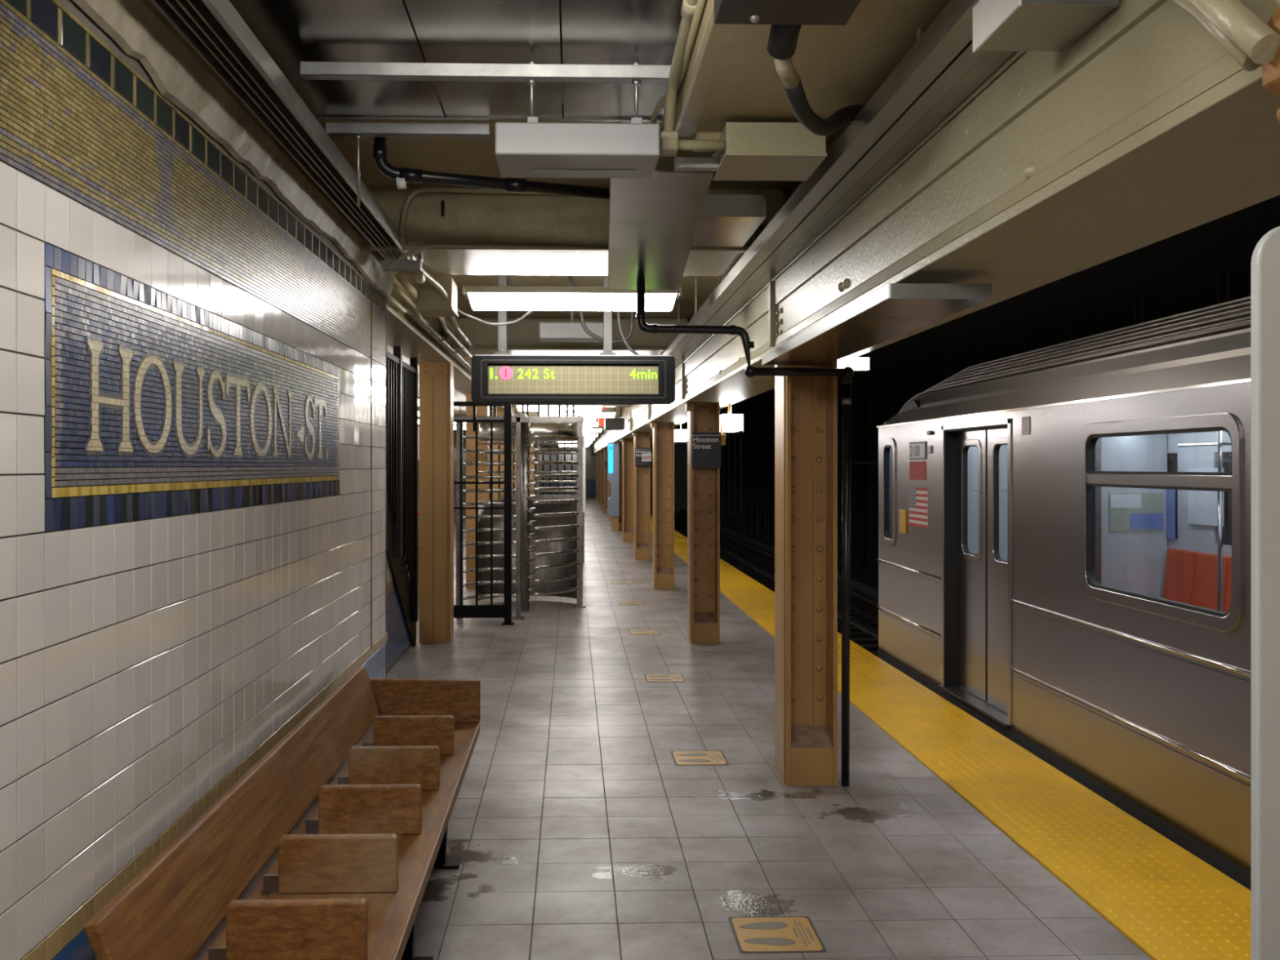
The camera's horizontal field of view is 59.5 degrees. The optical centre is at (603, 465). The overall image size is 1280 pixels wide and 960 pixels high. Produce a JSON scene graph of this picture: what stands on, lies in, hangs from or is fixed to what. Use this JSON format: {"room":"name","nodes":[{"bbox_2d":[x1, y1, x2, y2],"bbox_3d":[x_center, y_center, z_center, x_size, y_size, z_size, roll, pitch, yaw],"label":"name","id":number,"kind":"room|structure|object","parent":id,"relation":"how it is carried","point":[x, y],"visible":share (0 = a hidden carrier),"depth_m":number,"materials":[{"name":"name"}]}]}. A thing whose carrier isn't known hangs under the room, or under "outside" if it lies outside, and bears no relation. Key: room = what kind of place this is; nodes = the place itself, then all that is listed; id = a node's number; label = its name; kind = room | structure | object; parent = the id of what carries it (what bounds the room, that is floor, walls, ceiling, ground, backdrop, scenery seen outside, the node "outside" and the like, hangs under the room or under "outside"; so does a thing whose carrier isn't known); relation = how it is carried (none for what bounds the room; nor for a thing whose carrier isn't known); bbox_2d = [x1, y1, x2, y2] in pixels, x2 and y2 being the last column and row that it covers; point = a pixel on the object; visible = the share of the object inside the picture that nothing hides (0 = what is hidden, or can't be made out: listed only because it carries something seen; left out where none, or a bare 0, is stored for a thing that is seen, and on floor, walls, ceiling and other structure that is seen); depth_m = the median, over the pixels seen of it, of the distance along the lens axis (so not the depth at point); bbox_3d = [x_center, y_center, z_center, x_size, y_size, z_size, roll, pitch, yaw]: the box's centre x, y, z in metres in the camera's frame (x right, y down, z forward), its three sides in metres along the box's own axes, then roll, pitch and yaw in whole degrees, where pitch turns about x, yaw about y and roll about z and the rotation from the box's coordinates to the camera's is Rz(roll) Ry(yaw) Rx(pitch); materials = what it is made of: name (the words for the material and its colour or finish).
{"room":"metro station","nodes":[
{"label":"metro station","id":0,"kind":"room"},
{"bbox_2d":[0,0,387,959],"bbox_3d":[-1.260,0.280,1.106,0.404,2.720,10.283,0,0,-2],"label":"wall","id":1,"kind":"structure","parent":0,"point":[147,666],"depth_m":2.67,"materials":[{"name":"tile"}]},
{"bbox_2d":[42,242,340,531],"bbox_3d":[-1.134,-0.153,3.579,0.009,0.565,2.778,0,0,-2],"label":"mosaic","id":2,"kind":"object","parent":1,"relation":"on","point":[61,513],"visible":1,"depth_m":2.84,"materials":[{"name":"blue"}]},
{"bbox_2d":[72,0,395,298],"bbox_3d":[-1.151,-1.115,1.588,0.250,0.411,9.240,0,0,-2],"label":"trim","id":3,"kind":"structure","parent":1,"relation":"attached to","point":[180,74],"depth_m":3.19,"materials":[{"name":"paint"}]},
{"bbox_2d":[386,560,411,673],"bbox_3d":[-1.770,0.390,8.213,0.171,2.500,4.040,0,0,-2],"label":"wall","id":4,"kind":"structure","parent":0,"point":[398,642],"depth_m":9.16,"materials":[{"name":"tile"}]},
{"bbox_2d":[417,423,490,511],"bbox_3d":[-5.194,0.165,32.985,0.100,2.950,53.760,0,0,-2],"label":"wall","id":5,"kind":"structure","parent":0,"point":[455,430],"depth_m":40.54,"materials":[{"name":"grey tile"}]},
{"bbox_2d":[480,404,576,423],"bbox_3d":[-0.920,-0.760,14.180,1.270,0.520,0.060,0,0,-2],"label":"railing","id":6,"kind":"object","parent":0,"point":[522,405],"visible":0.2,"depth_m":14.17,"materials":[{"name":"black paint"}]},
{"bbox_2d":[538,444,595,496],"bbox_3d":[-2.862,0.165,59.888,6.300,2.950,0.110,0,0,-2],"label":"wall","id":7,"kind":"structure","parent":0,"point":[590,460],"depth_m":59.87,"materials":[{"name":"grey tile"}]},
{"bbox_2d":[317,0,831,432],"bbox_3d":[-2.429,-1.360,27.942,5.340,0.100,64.000,0,0,-2],"label":"ceiling","id":8,"kind":"structure","parent":0,"point":[465,156],"depth_m":5.08,"materials":[{"name":"beige paint"}]},
{"bbox_2d":[325,120,489,207],"bbox_3d":[-0.688,-1.105,3.942,0.570,0.390,0.040,0,0,-2],"label":"channel","id":9,"kind":"object","parent":8,"relation":"hanging from","point":[357,129],"visible":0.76,"depth_m":3.92,"materials":[{"name":"metal"}]},
{"bbox_2d":[229,0,683,122],"bbox_3d":[-0.406,-1.232,2.755,1.285,0.055,2.330,0,0,-2],"label":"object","id":10,"kind":"structure","parent":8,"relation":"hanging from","point":[291,32],"depth_m":3.23,"materials":[{"name":"metal"}]},
{"bbox_2d":[300,55,671,117],"bbox_3d":[-0.332,-1.110,3.292,1.105,0.190,0.040,0,0,-2],"label":"channel","id":11,"kind":"object","parent":10,"relation":"attached to","point":[532,73],"visible":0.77,"depth_m":3.28,"materials":[{"name":"metal"}]},
{"bbox_2d":[494,116,659,178],"bbox_3d":[-0.081,-0.964,3.414,0.483,0.117,0.270,0,0,-2],"label":"junction box","id":12,"kind":"object","parent":11,"relation":"attached to","point":[532,148],"visible":1,"depth_m":3.28,"materials":[{"name":"grey paint"}]},
{"bbox_2d":[386,271,549,447],"bbox_3d":[-2.244,-1.134,33.004,0.340,0.348,53.590,0,0,-2],"label":"girder","id":13,"kind":"object","parent":8,"relation":"attached to","point":[402,331],"visible":0.23,"depth_m":9.03,"materials":[{"name":"metal"}]},
{"bbox_2d":[515,404,604,411],"bbox_3d":[-0.716,-1.093,18.057,1.430,0.435,0.150,0,0,-2],"label":"light fixture","id":14,"kind":"object","parent":8,"relation":"hanging from","point":[532,407],"visible":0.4,"depth_m":18.00,"materials":[{"name":"grey paint"}]},
{"bbox_2d":[444,316,688,356],"bbox_3d":[-0.338,-1.161,10.249,2.150,0.293,0.830,0,0,-2],"label":"ceiling beam","id":15,"kind":"structure","parent":8,"relation":"attached to","point":[523,335],"depth_m":9.86,"materials":[{"name":"beige paint"}]},
{"bbox_2d":[395,272,460,338],"bbox_3d":[-1.349,-1.119,12.216,0.056,0.092,11.500,0,0,-2],"label":"conduit","id":16,"kind":"object","parent":15,"relation":"attached to","point":[401,278],"visible":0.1,"depth_m":6.93,"materials":[{"name":"metal"}]},
{"bbox_2d":[386,294,471,372],"bbox_3d":[-1.431,-1.044,10.939,0.065,0.097,10.050,0,0,-2],"label":"conduit","id":17,"kind":"object","parent":15,"relation":"attached to","point":[404,308],"visible":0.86,"depth_m":7.82,"materials":[{"name":"metal"}]},
{"bbox_2d":[392,282,471,369],"bbox_3d":[-1.382,-1.042,11.315,0.050,0.072,11.300,0,0,-2],"label":"conduit","id":18,"kind":"object","parent":15,"relation":"attached to","point":[424,322],"visible":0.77,"depth_m":8.07,"materials":[{"name":"metal"}]},
{"bbox_2d":[436,316,515,404],"bbox_3d":[-1.311,-1.032,13.068,0.046,0.088,11.800,0,0,-2],"label":"conduit","id":19,"kind":"object","parent":15,"relation":"attached to","point":[446,329],"visible":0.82,"depth_m":8.74,"materials":[{"name":"metal"}]},
{"bbox_2d":[539,311,603,342],"bbox_3d":[-0.225,-1.115,8.222,0.490,0.390,0.250,0,0,-2],"label":"junction box","id":20,"kind":"object","parent":8,"relation":"attached to","point":[571,331],"visible":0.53,"depth_m":8.10,"materials":[{"name":"grey paint"}]},
{"bbox_2d":[462,275,681,311],"bbox_3d":[-0.186,-1.115,6.597,1.275,0.390,0.156,0,0,-2],"label":"light fixture","id":21,"kind":"object","parent":8,"relation":"hanging from","point":[508,297],"visible":0.88,"depth_m":6.53,"materials":[{"name":"grey paint"}]},
{"bbox_2d":[457,308,533,325],"bbox_3d":[-0.644,-0.946,6.686,0.630,0.174,0.392,0,0,-21],"label":"cable","id":22,"kind":"object","parent":21,"relation":"hanging from","point":[459,311],"visible":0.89,"depth_m":6.82,"materials":[{"name":"grey plastic"}]},
{"bbox_2d":[471,275,675,404],"bbox_3d":[-0.200,-0.860,7.346,1.310,0.900,0.303,0,0,-2],"label":"display","id":23,"kind":"object","parent":8,"relation":"hanging from","point":[501,377],"visible":0.99,"depth_m":7.22,"materials":[{"name":"black paint"}]},
{"bbox_2d":[361,186,787,275],"bbox_3d":[-0.147,-1.163,5.677,2.030,0.295,0.842,0,0,-2],"label":"ceiling beam","id":24,"kind":"structure","parent":8,"relation":"attached to","point":[481,219],"depth_m":5.28,"materials":[{"name":"paint"}]},
{"bbox_2d":[150,0,425,284],"bbox_3d":[-0.884,-1.017,1.808,0.195,0.206,7.665,0,0,-2],"label":"conduit pipes","id":25,"kind":"object","parent":24,"relation":"attached to","point":[215,28],"visible":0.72,"depth_m":3.20,"materials":[{"name":"metal"}]},
{"bbox_2d":[403,235,448,300],"bbox_3d":[-0.930,-0.991,5.678,0.091,0.175,0.910,0,0,5],"label":"conduit","id":26,"kind":"object","parent":24,"relation":"attached to","point":[428,278],"visible":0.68,"depth_m":5.92,"materials":[{"name":"metal"}]},
{"bbox_2d":[416,277,457,316],"bbox_3d":[-0.929,-0.939,6.256,0.200,0.178,0.300,0,0,-2],"label":"junction box","id":27,"kind":"object","parent":26,"relation":"attached to","point":[430,303],"visible":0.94,"depth_m":6.12,"materials":[{"name":"beige paint"}]},
{"bbox_2d":[383,186,608,269],"bbox_3d":[-0.433,-1.101,5.225,1.167,0.395,0.062,0,0,-5],"label":"conduit","id":28,"kind":"object","parent":24,"relation":"attached to","point":[425,188],"visible":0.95,"depth_m":5.21,"materials":[{"name":"metal"}]},
{"bbox_2d":[691,194,767,248],"bbox_3d":[0.509,-1.067,4.942,0.300,0.085,0.710,0,0,-2],"label":"ceiling panel","id":29,"kind":"object","parent":24,"relation":"hanging from","point":[728,220],"visible":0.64,"depth_m":4.69,"materials":[{"name":"paint"}]},
{"bbox_2d":[537,407,617,417],"bbox_3d":[-0.491,-1.093,20.334,1.450,0.435,0.150,0,0,-2],"label":"light fixture","id":30,"kind":"object","parent":8,"relation":"hanging from","point":[602,414],"visible":0.53,"depth_m":20.27,"materials":[{"name":"grey paint"}]},
{"bbox_2d":[568,275,634,343],"bbox_3d":[-0.017,-1.069,7.603,0.465,0.485,0.026,0,0,-2],"label":"cable","id":31,"kind":"object","parent":8,"relation":"hanging from","point":[587,331],"visible":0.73,"depth_m":7.59,"materials":[{"name":"grey plastic"}]},
{"bbox_2d":[604,407,624,430],"bbox_3d":[0.188,-0.985,20.564,0.350,0.650,0.700,0,0,-2],"label":"hanging sign","id":32,"kind":"object","parent":8,"relation":"hanging from","point":[610,424],"visible":0.9,"depth_m":20.22,"materials":[{"name":"grey metal"}]},
{"bbox_2d":[607,122,719,289],"bbox_3d":[0.204,-1.111,4.711,0.368,0.398,2.205,0,0,0],"label":"ceiling panel","id":33,"kind":"object","parent":8,"relation":"hanging from","point":[653,222],"visible":0.9,"depth_m":4.36,"materials":[{"name":"metal"}]},
{"bbox_2d":[373,137,609,199],"bbox_3d":[-0.394,-1.102,4.090,0.882,0.236,0.052,0,0,-8],"label":"drain pipe","id":34,"kind":"object","parent":33,"relation":"attached to","point":[402,175],"visible":0.91,"depth_m":4.06,"materials":[{"name":"black plastic"}]},
{"bbox_2d":[673,0,950,152],"bbox_3d":[0.670,-1.171,0.369,0.700,0.273,6.700,0,0,-2],"label":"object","id":35,"kind":"object","parent":8,"relation":"hanging from","point":[731,75],"visible":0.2,"depth_m":3.03,"materials":[{"name":"beige paint"}]},
{"bbox_2d":[649,0,705,123],"bbox_3d":[0.223,-1.120,2.959,0.059,0.060,1.902,0,0,-3],"label":"conduit","id":36,"kind":"object","parent":35,"relation":"attached to","point":[700,3],"visible":0.66,"depth_m":3.03,"materials":[{"name":"metal"}]},
{"bbox_2d":[659,0,724,156],"bbox_3d":[0.313,-1.071,2.000,0.200,0.223,2.980,0,0,-2],"label":"conduit","id":37,"kind":"object","parent":35,"relation":"attached to","point":[669,142],"visible":0.91,"depth_m":3.34,"materials":[{"name":"metal"}]},
{"bbox_2d":[712,121,826,181],"bbox_3d":[0.527,-1.008,3.607,0.316,0.104,0.309,0,0,-2],"label":"junction box","id":38,"kind":"object","parent":35,"relation":"attached to","point":[753,151],"visible":0.9,"depth_m":3.46,"materials":[{"name":"beige paint"}]},
{"bbox_2d":[714,0,861,25],"bbox_3d":[0.399,-1.024,2.227,0.295,0.110,0.530,0,0,-2],"label":"junction box","id":39,"kind":"object","parent":35,"relation":"attached to","point":[803,12],"visible":1,"depth_m":2.42,"materials":[{"name":"grey metal"}]},
{"bbox_2d":[662,0,1024,370],"bbox_3d":[0.798,-1.126,4.625,0.209,0.368,13.200,0,0,-2],"label":"cable tray","id":40,"kind":"object","parent":8,"relation":"hanging from","point":[940,74],"visible":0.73,"depth_m":3.38,"materials":[{"name":"metal"}]},
{"bbox_2d":[767,24,865,135],"bbox_3d":[0.574,-0.984,2.934,0.131,0.174,0.929,0,0,25],"label":"conduit","id":41,"kind":"object","parent":40,"relation":"attached to","point":[783,38],"visible":0.88,"depth_m":2.75,"materials":[{"name":"black"}]},
{"bbox_2d":[972,0,1118,52],"bbox_3d":[0.863,-0.909,2.209,0.188,0.102,0.243,0,0,-2],"label":"junction box","id":42,"kind":"object","parent":40,"relation":"attached to","point":[1017,25],"visible":0.93,"depth_m":2.20,"materials":[{"name":"metal"}]},
{"bbox_2d":[386,496,1153,959],"bbox_3d":[-1.708,2.189,27.963,6.996,1.101,64.000,0,0,-2],"label":"floor","id":43,"kind":"structure","parent":0,"point":[576,830],"depth_m":5.14,"materials":[{"name":"tile"}]},
{"bbox_2d":[84,665,480,959],"bbox_3d":[-0.811,1.280,3.729,0.558,0.721,2.942,0,0,-2],"label":"wooden bench","id":44,"kind":"object","parent":43,"relation":"on","point":[329,846],"visible":1,"depth_m":3.12,"materials":[{"name":"brown wood"}]},
{"bbox_2d":[386,493,416,646],"bbox_3d":[-1.690,0.390,8.825,0.025,2.499,2.940,0,0,-2],"label":"stair stringer","id":45,"kind":"object","parent":43,"relation":"on","point":[398,570],"visible":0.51,"depth_m":9.38,"materials":[{"name":"black paint"}]},
{"bbox_2d":[386,346,417,622],"bbox_3d":[-1.661,0.215,8.746,0.060,2.350,2.580,0,0,-2],"label":"picket fence","id":46,"kind":"object","parent":45,"relation":"attached to","point":[402,377],"visible":0.65,"depth_m":9.31,"materials":[{"name":"metal"}]},
{"bbox_2d":[402,426,419,607],"bbox_3d":[-2.304,0.590,13.240,0.950,2.100,0.600,0,0,-2],"label":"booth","id":47,"kind":"object","parent":43,"relation":"on","point":[418,426],"visible":0.02,"depth_m":12.95,"materials":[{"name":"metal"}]},
{"bbox_2d":[418,361,453,643],"bbox_3d":[-1.566,0.341,10.480,0.288,2.598,0.319,0,0,-2],"label":"steel column","id":48,"kind":"structure","parent":43,"relation":"on","point":[436,378],"depth_m":10.34,"materials":[{"name":"paint"}]},
{"bbox_2d":[466,393,488,588],"bbox_3d":[-1.696,0.341,15.048,0.288,2.598,0.319,0,0,-2],"label":"steel column","id":49,"kind":"structure","parent":43,"relation":"on","point":[480,411],"depth_m":14.91,"materials":[{"name":"metal"}]},
{"bbox_2d":[453,401,514,625],"bbox_3d":[-1.243,0.165,11.654,0.620,2.950,0.290,0,0,-2],"label":"metal gate","id":50,"kind":"object","parent":43,"relation":"on","point":[460,611],"visible":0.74,"depth_m":11.54,"materials":[{"name":"metal"}]},
{"bbox_2d":[492,410,503,500],"bbox_3d":[-1.827,0.341,19.616,0.288,2.598,0.319,0,0,-2],"label":"steel column","id":51,"kind":"structure","parent":43,"relation":"on","point":[499,413],"depth_m":19.48,"materials":[{"name":"metal"}]},
{"bbox_2d":[455,413,586,619],"bbox_3d":[-0.906,0.535,12.814,1.400,2.210,1.790,0,0,-2],"label":"turnstile","id":52,"kind":"object","parent":43,"relation":"on","point":[547,535],"visible":0.92,"depth_m":12.78,"materials":[{"name":"silver metal"}]},
{"bbox_2d":[496,415,580,500],"bbox_3d":[-0.995,0.440,16.979,1.280,2.400,0.100,0,0,-2],"label":"barrier fence","id":53,"kind":"object","parent":43,"relation":"on","point":[548,497],"visible":0.18,"depth_m":16.97,"materials":[{"name":"metal"}]},
{"bbox_2d":[582,435,585,562],"bbox_3d":[-0.366,0.565,18.947,0.110,2.150,0.100,0,0,-2],"label":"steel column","id":54,"kind":"structure","parent":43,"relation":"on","point":[584,447],"depth_m":18.90,"materials":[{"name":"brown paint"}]},
{"bbox_2d":[603,448,608,514],"bbox_3d":[0.126,0.531,37.884,0.305,2.218,0.350,0,0,-2],"label":"steel column","id":55,"kind":"structure","parent":43,"relation":"on","point":[606,480],"depth_m":37.77,"materials":[{"name":"paint"}]},
{"bbox_2d":[607,442,619,530],"bbox_3d":[0.238,0.530,28.268,0.290,2.220,0.340,0,0,-2],"label":"kiosk","id":56,"kind":"object","parent":43,"relation":"on","point":[613,448],"visible":1,"depth_m":28.12,"materials":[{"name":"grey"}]},
{"bbox_2d":[621,438,634,542],"bbox_3d":[0.517,0.531,24.180,0.305,2.218,0.350,0,0,-2],"label":"steel column","id":57,"kind":"structure","parent":43,"relation":"on","point":[628,445],"depth_m":24.16,"materials":[{"name":"paint"}]},
{"bbox_2d":[632,432,650,559],"bbox_3d":[0.648,0.531,19.611,0.305,2.218,0.350,0,0,-2],"label":"steel column","id":58,"kind":"structure","parent":43,"relation":"on","point":[642,473],"depth_m":19.59,"materials":[{"name":"paint"}]},
{"bbox_2d":[650,422,674,589],"bbox_3d":[0.778,0.531,15.043,0.305,2.218,0.350,0,0,-2],"label":"steel column","id":59,"kind":"structure","parent":43,"relation":"on","point":[663,433],"depth_m":15.02,"materials":[{"name":"paint"}]},
{"bbox_2d":[644,674,684,681],"bbox_3d":[0.466,1.638,8.637,0.295,0.002,0.300,0,0,-2],"label":"decal","id":60,"kind":"object","parent":43,"relation":"on","point":[649,677],"visible":1,"depth_m":8.64,"materials":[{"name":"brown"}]},
{"bbox_2d":[671,751,728,765],"bbox_3d":[0.533,1.638,6.278,0.295,0.002,0.300,0,0,-2],"label":"decal","id":61,"kind":"object","parent":43,"relation":"on","point":[680,757],"visible":1,"depth_m":6.27,"materials":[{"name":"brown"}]},
{"bbox_2d":[685,402,719,644],"bbox_3d":[0.909,0.531,10.475,0.305,2.218,0.350,0,0,-2],"label":"steel column","id":62,"kind":"structure","parent":43,"relation":"on","point":[703,484],"depth_m":10.45,"materials":[{"name":"paint"}]},
{"bbox_2d":[691,431,721,468],"bbox_3d":[0.937,-0.140,10.268,0.270,0.330,0.056,0,0,-2],"label":"station sign","id":63,"kind":"object","parent":62,"relation":"attached to","point":[706,447],"visible":1,"depth_m":10.24,"materials":[{"name":"black"}]},
{"bbox_2d":[635,281,853,786],"bbox_3d":[0.708,0.353,5.640,1.097,2.545,0.106,0,0,-2],"label":"drain pipe","id":64,"kind":"object","parent":43,"relation":"on","point":[846,373],"visible":1,"depth_m":5.64,"materials":[{"name":"black plastic"}]},
{"bbox_2d":[728,915,826,953],"bbox_3d":[0.601,1.638,3.919,0.295,0.002,0.300,0,0,-2],"label":"decal","id":65,"kind":"object","parent":43,"relation":"on","point":[780,934],"visible":1,"depth_m":3.90,"materials":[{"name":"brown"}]},
{"bbox_2d":[773,360,837,786],"bbox_3d":[1.039,0.531,5.907,0.305,2.218,0.350,0,0,-2],"label":"steel column","id":66,"kind":"structure","parent":43,"relation":"on","point":[806,407],"depth_m":5.89,"materials":[{"name":"paint"}]},
{"bbox_2d":[650,515,1250,959],"bbox_3d":[1.452,1.663,28.553,0.671,0.074,63.000,0,0,-2],"label":"tactile strip","id":67,"kind":"object","parent":43,"relation":"on","point":[1171,904],"visible":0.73,"depth_m":5.12,"materials":[{"name":"plastic"}]},
{"bbox_2d":[1250,226,1279,959],"bbox_3d":[1.233,0.679,1.564,0.685,2.022,0.063,0,0,-2],"label":"information panel","id":68,"kind":"object","parent":43,"relation":"on","point":[1265,258],"visible":1,"depth_m":1.53,"materials":[{"name":"grey metal"}]},
{"bbox_2d":[1262,4,1279,121],"bbox_3d":[1.141,0.485,1.398,0.360,2.310,0.470,0,0,-2],"label":"steel column","id":69,"kind":"structure","parent":43,"relation":"on","point":[1271,70],"depth_m":1.60,"materials":[{"name":"metal"}]},
{"bbox_2d":[591,0,1279,454],"bbox_3d":[0.466,-0.970,27.950,0.512,0.780,63.850,0,0,-2],"label":"girder","id":70,"kind":"object","parent":69,"relation":"on","point":[1144,131],"visible":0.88,"depth_m":2.62,"materials":[{"name":"metal"}]},
{"bbox_2d":[720,403,742,445],"bbox_3d":[1.175,-0.386,10.707,0.230,0.392,0.562,0,0,-2],"label":"lamp","id":71,"kind":"object","parent":70,"relation":"hanging from","point":[729,422],"visible":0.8,"depth_m":10.43,"materials":[{"name":"white"}]},
{"bbox_2d":[837,357,869,369],"bbox_3d":[1.334,-0.546,6.016,0.170,0.062,0.050,0,0,-2],"label":"lamp","id":72,"kind":"object","parent":70,"relation":"attached to","point":[856,363],"visible":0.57,"depth_m":5.99,"materials":[{"name":"white"}]},
{"bbox_2d":[761,283,991,365],"bbox_3d":[0.967,-0.538,4.437,0.307,0.087,2.228,0,0,-2],"label":"ceiling light","id":73,"kind":"object","parent":70,"relation":"attached to","point":[892,310],"visible":1,"depth_m":3.85,"materials":[{"name":"metal"}]},
{"bbox_2d":[1172,0,1279,71],"bbox_3d":[0.939,-0.764,1.828,0.055,0.381,0.512,0,0,-2],"label":"conduit","id":74,"kind":"object","parent":70,"relation":"attached to","point":[1252,43],"visible":1,"depth_m":1.65,"materials":[{"name":"metal"}]},
{"bbox_2d":[674,516,877,621],"bbox_3d":[5.200,2.825,26.159,6.710,0.130,68.000,0,0,-2],"label":"track bed","id":75,"kind":"object","parent":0,"point":[866,615],"depth_m":30.75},
{"bbox_2d":[728,431,733,528],"bbox_3d":[4.800,0.500,42.094,0.160,4.520,0.180,0,0,-2],"label":"post","id":76,"kind":"object","parent":75,"relation":"on","point":[731,433],"visible":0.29,"depth_m":42.00,"materials":[{"name":"black metal"}]},
{"bbox_2d":[735,431,740,530],"bbox_3d":[4.843,0.500,40.575,0.160,4.520,0.180,0,0,-2],"label":"post","id":77,"kind":"object","parent":75,"relation":"on","point":[737,433],"visible":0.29,"depth_m":40.48,"materials":[{"name":"black metal"}]},
{"bbox_2d":[741,414,746,533],"bbox_3d":[4.887,0.500,39.056,0.160,4.520,0.180,0,0,-2],"label":"post","id":78,"kind":"object","parent":75,"relation":"on","point":[744,433],"visible":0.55,"depth_m":38.97,"materials":[{"name":"black metal"}]},
{"bbox_2d":[748,413,754,536],"bbox_3d":[4.930,0.500,37.536,0.160,4.520,0.180,0,0,-2],"label":"post","id":79,"kind":"object","parent":75,"relation":"on","point":[751,415],"visible":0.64,"depth_m":37.45,"materials":[{"name":"black metal"}]},
{"bbox_2d":[755,410,761,538],"bbox_3d":[4.973,0.500,36.017,0.160,4.520,0.180,0,0,-2],"label":"post","id":80,"kind":"object","parent":75,"relation":"on","point":[758,413],"visible":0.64,"depth_m":35.93,"materials":[{"name":"black metal"}]},
{"bbox_2d":[764,408,769,542],"bbox_3d":[5.017,0.500,34.497,0.160,4.520,0.180,0,0,-2],"label":"post","id":81,"kind":"object","parent":75,"relation":"on","point":[766,411],"visible":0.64,"depth_m":34.41,"materials":[{"name":"black metal"}]},
{"bbox_2d":[772,405,774,546],"bbox_3d":[5.060,0.500,32.978,0.160,4.520,0.180,0,0,-2],"label":"post","id":82,"kind":"object","parent":75,"relation":"on","point":[773,406],"visible":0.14,"depth_m":33.05,"materials":[{"name":"black metal"}]},
{"bbox_2d":[674,517,877,656],"bbox_3d":[5.021,2.700,29.966,6.250,0.120,53.620,0,0,-2],"label":"ties","id":83,"kind":"object","parent":75,"relation":"on","point":[865,641],"visible":0.07,"depth_m":26.52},
{"bbox_2d":[674,520,877,639],"bbox_3d":[3.946,2.565,26.123,0.120,0.150,68.000,0,0,-2],"label":"rail","id":84,"kind":"object","parent":83,"relation":"on","point":[864,625],"visible":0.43,"depth_m":26.45,"materials":[{"name":"grey"}]},
{"bbox_3d":[2.506,2.565,26.082,0.120,0.150,68.000,0,0,-2],"label":"rail","id":85,"kind":"object","parent":83,"relation":"on","visible":0},
{"bbox_2d":[875,295,1250,890],"bbox_3d":[3.924,0.833,1.860,2.630,3.295,17.495,0,0,-2],"label":"train","id":86,"kind":"object","parent":85,"relation":"on","point":[1034,576],"visible":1,"depth_m":6.27,"materials":[{"name":"silver metal"}]},
{"bbox_2d":[899,400,919,413],"bbox_3d":[2.487,-0.477,9.075,0.040,0.085,0.500,0,0,-2],"label":"roof vent","id":87,"kind":"object","parent":86,"relation":"attached to","point":[913,406],"depth_m":9.00,"materials":[{"name":"grey metal"}]},
{"bbox_2d":[1108,493,1163,531],"bbox_3d":[4.671,0.410,9.831,0.480,0.340,0.008,0,0,-2],"label":"map poster","id":88,"kind":"object","parent":86,"relation":"attached to","point":[1127,512],"depth_m":9.82,"materials":[{"name":"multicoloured paper"}]},
{"bbox_2d":[1165,488,1175,539],"bbox_3d":[4.948,0.365,9.900,0.018,0.550,0.350,0,0,-2],"label":"poster","id":89,"kind":"object","parent":86,"relation":"attached to","point":[1170,494],"depth_m":9.78,"materials":[{"name":"blue paper"}]},
{"bbox_2d":[674,511,877,618],"bbox_3d":[4.684,2.590,28.645,0.160,0.300,63.000,0,0,-2],"label":"rail","id":90,"kind":"object","parent":75,"relation":"on","point":[866,603],"visible":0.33,"depth_m":30.92,"materials":[{"name":"black metal"}]},
{"bbox_2d":[680,509,877,599],"bbox_3d":[5.027,2.560,34.157,0.400,0.400,52.000,0,0,-2],"label":"train track","id":91,"kind":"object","parent":75,"relation":"on","point":[860,584],"depth_m":32.66,"materials":[{"name":"black metal"}]},
{"bbox_2d":[867,377,878,584],"bbox_3d":[5.364,0.500,22.342,0.160,4.520,0.180,0,0,-2],"label":"post","id":92,"kind":"object","parent":75,"relation":"on","point":[873,382],"visible":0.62,"depth_m":22.25,"materials":[{"name":"black metal"}]},
{"bbox_2d":[1070,315,1090,347],"bbox_3d":[5.625,0.500,13.226,0.160,4.520,0.180,0,0,-2],"label":"post","id":93,"kind":"object","parent":75,"relation":"on","point":[1080,326],"visible":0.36,"depth_m":13.14,"materials":[{"name":"black metal"}]},
{"bbox_2d":[1134,295,1158,332],"bbox_3d":[5.668,0.500,11.707,0.160,4.520,0.180,0,0,-2],"label":"post","id":94,"kind":"object","parent":75,"relation":"on","point":[1146,308],"visible":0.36,"depth_m":11.62,"materials":[{"name":"black metal"}]},
{"bbox_2d":[1217,270,1246,545],"bbox_3d":[5.711,0.500,10.187,0.160,4.520,0.180,0,0,-2],"label":"post","id":95,"kind":"object","parent":75,"relation":"on","point":[1232,285],"visible":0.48,"depth_m":10.10,"materials":[{"name":"black metal"}]},
{"bbox_3d":[5.755,0.500,8.668,0.160,4.520,0.180,0,0,-2],"label":"post","id":96,"kind":"object","parent":75,"relation":"on","visible":0},
{"bbox_2d":[721,455,1231,464],"bbox_3d":[5.078,-0.060,28.157,0.060,0.060,44.000,0,0,-2],"label":"conduit","id":97,"kind":"object","parent":96,"relation":"attached to","point":[1224,458],"visible":0.02,"depth_m":22.47,"materials":[{"name":"black metal"}]},
{"bbox_2d":[746,392,1177,551],"bbox_3d":[8.504,0.440,26.254,0.100,4.800,68.000,0,0,-2],"label":"wall","id":98,"kind":"structure","parent":0,"point":[883,404],"depth_m":35.59,"materials":[{"name":"black"}]},
{"bbox_2d":[674,195,1279,428],"bbox_3d":[4.358,-2.030,28.136,8.280,0.100,64.000,0,0,-2],"label":"ceiling","id":99,"kind":"structure","parent":0,"point":[1182,269],"depth_m":13.66,"materials":[{"name":"black"}]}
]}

